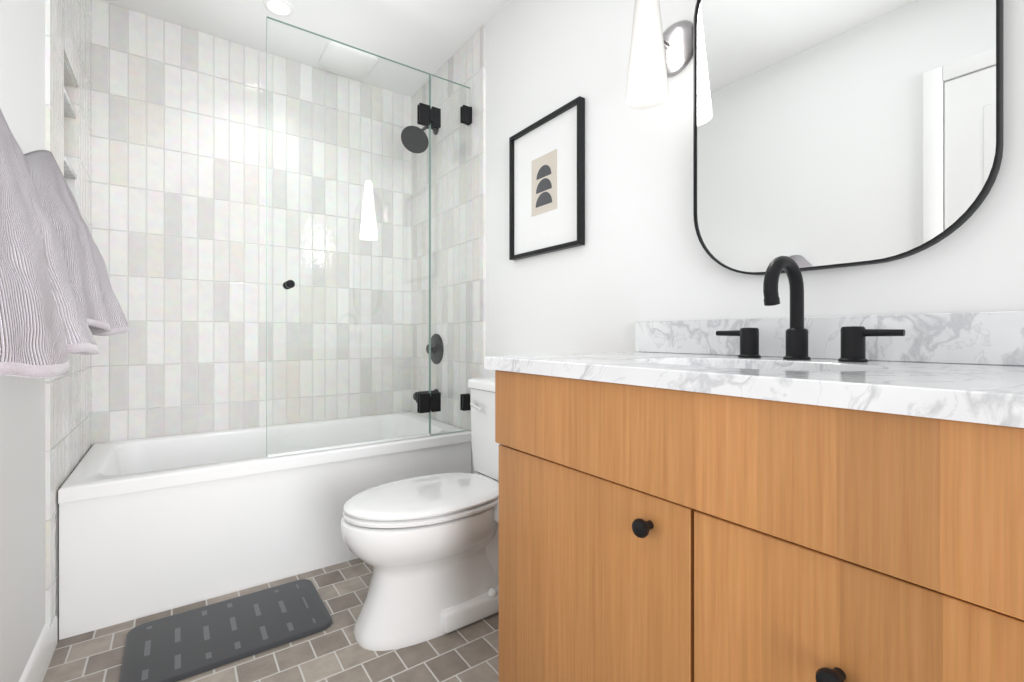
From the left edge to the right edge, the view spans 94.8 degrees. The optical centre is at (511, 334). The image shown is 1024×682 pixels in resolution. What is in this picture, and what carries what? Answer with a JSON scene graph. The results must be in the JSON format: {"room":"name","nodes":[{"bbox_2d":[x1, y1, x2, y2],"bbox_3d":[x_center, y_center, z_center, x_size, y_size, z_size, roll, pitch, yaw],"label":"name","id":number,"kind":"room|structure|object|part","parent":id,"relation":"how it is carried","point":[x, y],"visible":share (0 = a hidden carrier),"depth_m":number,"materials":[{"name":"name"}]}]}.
{"room":"bathroom","nodes":[
{"label":"bathroom","id":0,"kind":"room"},
{"bbox_2d":[0,0,44,681],"bbox_3d":[-0.694,-0.266,0.331,0.120,2.440,4.210,0,0,-35],"label":"wall","id":1,"kind":"structure","parent":0,"point":[22,397],"depth_m":1.18,"materials":[{"name":"paint tile"},{"name":"grout"}]},
{"bbox_2d":[19,616,56,681],"bbox_3d":[-0.416,0.900,0.054,0.013,0.108,3.435,0,0,-35],"label":"baseboard","id":2,"kind":"structure","parent":1,"relation":"attached to","point":[37,665],"depth_m":1.26,"materials":[{"name":"white"}]},
{"bbox_2d":[0,109,97,376],"bbox_3d":[-0.845,-0.175,0.806,0.184,0.480,0.479,0,0,-35],"label":"hanging towel","id":3,"kind":"object","parent":1,"relation":"hanging from","point":[45,328],"visible":1,"depth_m":0.73,"materials":[{"name":"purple fabric"}]},
{"bbox_2d":[45,0,91,639],"bbox_3d":[-1.651,-0.266,1.699,0.111,2.440,0.850,0,0,-35],"label":"tiled wall","id":4,"kind":"structure","parent":1,"relation":"attached to","point":[68,391],"depth_m":1.61,"materials":[{"name":"white tile"}]},
{"bbox_2d":[64,88,76,178],"bbox_3d":[-1.613,-0.715,1.646,0.099,0.248,0.288,0,0,-35],"label":"niche shelf","id":5,"kind":"object","parent":4,"relation":"in","point":[70,112],"visible":0.21,"depth_m":1.71,"materials":[{"name":"stone"}]},
{"bbox_2d":[21,150,125,334],"bbox_3d":[-1.117,-0.227,1.200,0.197,0.456,0.430,0,0,-35],"label":"hanging towel","id":6,"kind":"object","parent":1,"relation":"hanging from","point":[85,264],"visible":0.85,"depth_m":1.13,"materials":[{"name":"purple fabric"}]},
{"bbox_2d":[43,558,498,681],"bbox_3d":[-0.029,1.004,0.810,1.760,0.100,4.420,0,0,-35],"label":"floor","id":7,"kind":"structure","parent":0,"point":[335,651],"depth_m":1.41,"materials":[{"name":"tile"}]},
{"bbox_2d":[119,579,332,681],"bbox_3d":[-0.907,0.947,1.529,0.552,0.013,0.370,0,0,-35],"label":"bath mat","id":8,"kind":"object","parent":7,"relation":"on","point":[183,645],"visible":0.98,"depth_m":1.49,"materials":[{"name":"fabric"}]},
{"bbox_2d":[58,412,471,639],"bbox_3d":[-1.020,0.716,2.202,1.494,0.476,0.757,0,0,-35],"label":"bathtub","id":9,"kind":"object","parent":7,"relation":"on","point":[150,526],"visible":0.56,"depth_m":1.76,"materials":[{"name":"white ceramic"}]},
{"bbox_2d":[266,16,471,457],"bbox_3d":[-0.579,-0.379,2.089,0.912,1.708,0.083,0,0,-35],"label":"glass","id":10,"kind":"object","parent":9,"relation":"on","point":[430,401],"visible":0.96,"depth_m":2.08,"materials":[{"name":"clear glass"}]},
{"bbox_2d":[340,377,498,650],"bbox_3d":[-0.200,0.567,1.670,0.789,0.775,0.476,0,0,-35],"label":"toilet","id":11,"kind":"object","parent":7,"relation":"on","point":[426,547],"visible":0.77,"depth_m":1.49,"materials":[{"name":"white ceramic"}]},
{"bbox_3d":[-0.274,0.766,1.618,0.608,0.376,0.382,0,0,-35],"label":"bowl","id":12,"kind":"part","parent":11,"relation":"part of","materials":[{"name":"white ceramic"}]},
{"bbox_3d":[-0.293,0.564,1.604,0.544,0.018,0.384,0,0,-35],"label":"seat","id":13,"kind":"part","parent":11,"relation":"part of","materials":[{"name":"white ceramic"}]},
{"bbox_3d":[-0.293,0.539,1.604,0.542,0.024,0.382,0,0,-35],"label":"lid","id":14,"kind":"part","parent":11,"relation":"part of","materials":[{"name":"white ceramic"}]},
{"bbox_3d":[-0.141,0.282,1.873,0.026,0.031,0.094,0,0,-35],"label":"lever","id":15,"kind":"part","parent":11,"relation":"part of","materials":[{"name":"silver metal"}]},
{"bbox_2d":[484,256,1023,681],"bbox_3d":[0.449,0.393,0.935,0.592,1.121,0.980,0,0,-35],"label":"bathroom vanity","id":16,"kind":"object","parent":7,"relation":"on","point":[797,496],"visible":1,"depth_m":0.68,"materials":[{"name":"brown wood"}]},
{"bbox_2d":[484,351,1023,441],"bbox_3d":[0.453,0.069,0.938,0.583,0.030,0.980,0,0,-35],"label":"countertop","id":17,"kind":"structure","parent":16,"relation":"on","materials":[{"name":"stone"}]},
{"bbox_2d":[715,256,905,362],"bbox_3d":[0.582,-0.057,1.002,0.155,0.221,0.374,0,0,-35],"label":"faucet","id":18,"kind":"object","parent":17,"relation":"on","point":[853,338],"depth_m":1.01,"materials":[{"name":"black metal"}]},
{"bbox_2d":[100,0,509,96],"bbox_3d":[-0.029,-1.536,0.810,1.760,0.100,4.420,0,0,-35],"label":"ceiling","id":19,"kind":"structure","parent":0,"point":[433,37],"depth_m":2.26,"materials":[{"name":"white paint"}]},
{"bbox_2d":[263,0,293,15],"bbox_3d":[-1.054,-1.482,2.130,0.124,0.008,0.124,0,0,-35],"label":"recessed light","id":20,"kind":"object","parent":19,"relation":"in","point":[285,2],"depth_m":2.13,"materials":[{"name":"white"}]},
{"bbox_3d":[-1.054,-1.484,2.130,0.080,0.001,0.080,0,0,-35],"label":"recessed ceiling light lens","id":21,"kind":"part","parent":20,"relation":"part of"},
{"bbox_2d":[319,41,377,77],"bbox_3d":[-0.884,-1.476,2.546,0.260,0.020,0.240,0,0,-35],"label":"ceiling vent","id":22,"kind":"object","parent":19,"relation":"in","point":[347,58],"depth_m":2.52,"materials":[{"name":"white"}]},
{"bbox_2d":[485,0,1023,376],"bbox_3d":[0.642,-0.266,1.282,0.120,2.440,4.210,0,0,-35],"label":"wall","id":23,"kind":"structure","parent":0,"point":[641,255],"depth_m":1.54,"materials":[{"name":"white paint"}]},
{"bbox_2d":[411,25,484,472],"bbox_3d":[-0.379,-0.266,2.604,0.010,2.440,0.850,0,0,-35],"label":"tile","id":24,"kind":"structure","parent":23,"relation":"attached to","point":[464,64],"depth_m":2.51,"materials":[{"name":"white tile"}]},
{"bbox_2d":[401,126,438,152],"bbox_3d":[-0.496,-1.097,2.575,0.212,0.189,0.138,0,0,-35],"label":"shower head","id":25,"kind":"object","parent":24,"relation":"attached to","point":[413,139],"depth_m":2.55},
{"bbox_2d":[413,389,438,401],"bbox_3d":[-0.482,0.339,2.621,0.136,0.068,0.068,0,0,-35],"label":"tub spout","id":26,"kind":"object","parent":24,"relation":"attached to","point":[415,395],"depth_m":2.59,"materials":[{"name":"black metal"}]},
{"bbox_2d":[426,334,443,363],"bbox_3d":[-0.449,0.079,2.644,0.055,0.172,0.172,0,0,-35],"label":"shower valve","id":27,"kind":"object","parent":24,"relation":"attached to","point":[436,340],"depth_m":2.63,"materials":[{"name":"black metal"}]},
{"bbox_2d":[509,96,584,259],"bbox_3d":[0.126,-0.592,1.878,0.027,0.532,0.440,0,0,-35],"label":"picture frame","id":28,"kind":"object","parent":23,"relation":"attached to","point":[547,184],"visible":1,"depth_m":1.85,"materials":[{"name":"black wood"}]},
{"bbox_2d":[535,164,552,208],"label":"art","id":29,"kind":"object","parent":28,"relation":"attached to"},
{"bbox_2d":[626,0,692,108],"bbox_3d":[0.408,-0.859,1.344,0.188,0.402,0.152,0,0,-35],"label":"sconce","id":30,"kind":"object","parent":23,"relation":"attached to","point":[658,57],"visible":0.98,"depth_m":1.29,"materials":[{"name":"white glass"}]},
{"bbox_3d":[0.379,-0.859,1.324,0.117,0.402,0.117,0,0,-35],"label":"lamp shade","id":31,"kind":"part","parent":30,"relation":"part of","materials":[{"name":"white glass"}]},
{"bbox_2d":[635,307,1023,370],"bbox_3d":[0.682,0.006,1.101,0.020,0.094,0.980,0,0,-35],"label":"backsplash","id":32,"kind":"structure","parent":23,"relation":"attached to","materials":[{"name":"stone"}]},
{"bbox_2d":[693,0,1002,274],"bbox_3d":[0.693,-0.603,1.079,0.031,0.906,0.602,0,0,-35],"label":"mirror","id":33,"kind":"object","parent":23,"relation":"attached to","point":[828,134],"visible":0.98,"depth_m":1.03,"materials":[{"name":"black mirror"}]},
{"bbox_3d":[-1.278,-0.266,2.566,1.760,2.440,0.110,0,0,-35],"label":"wall","id":34,"kind":"structure","parent":0,"visible":0},
{"bbox_2d":[92,0,410,445],"bbox_3d":[-1.244,-0.266,2.517,1.520,2.440,0.010,0,0,-35],"label":"tile","id":35,"kind":"structure","parent":34,"relation":"attached to","point":[179,177],"depth_m":2.39,"materials":[{"name":"white tile"}]}
]}

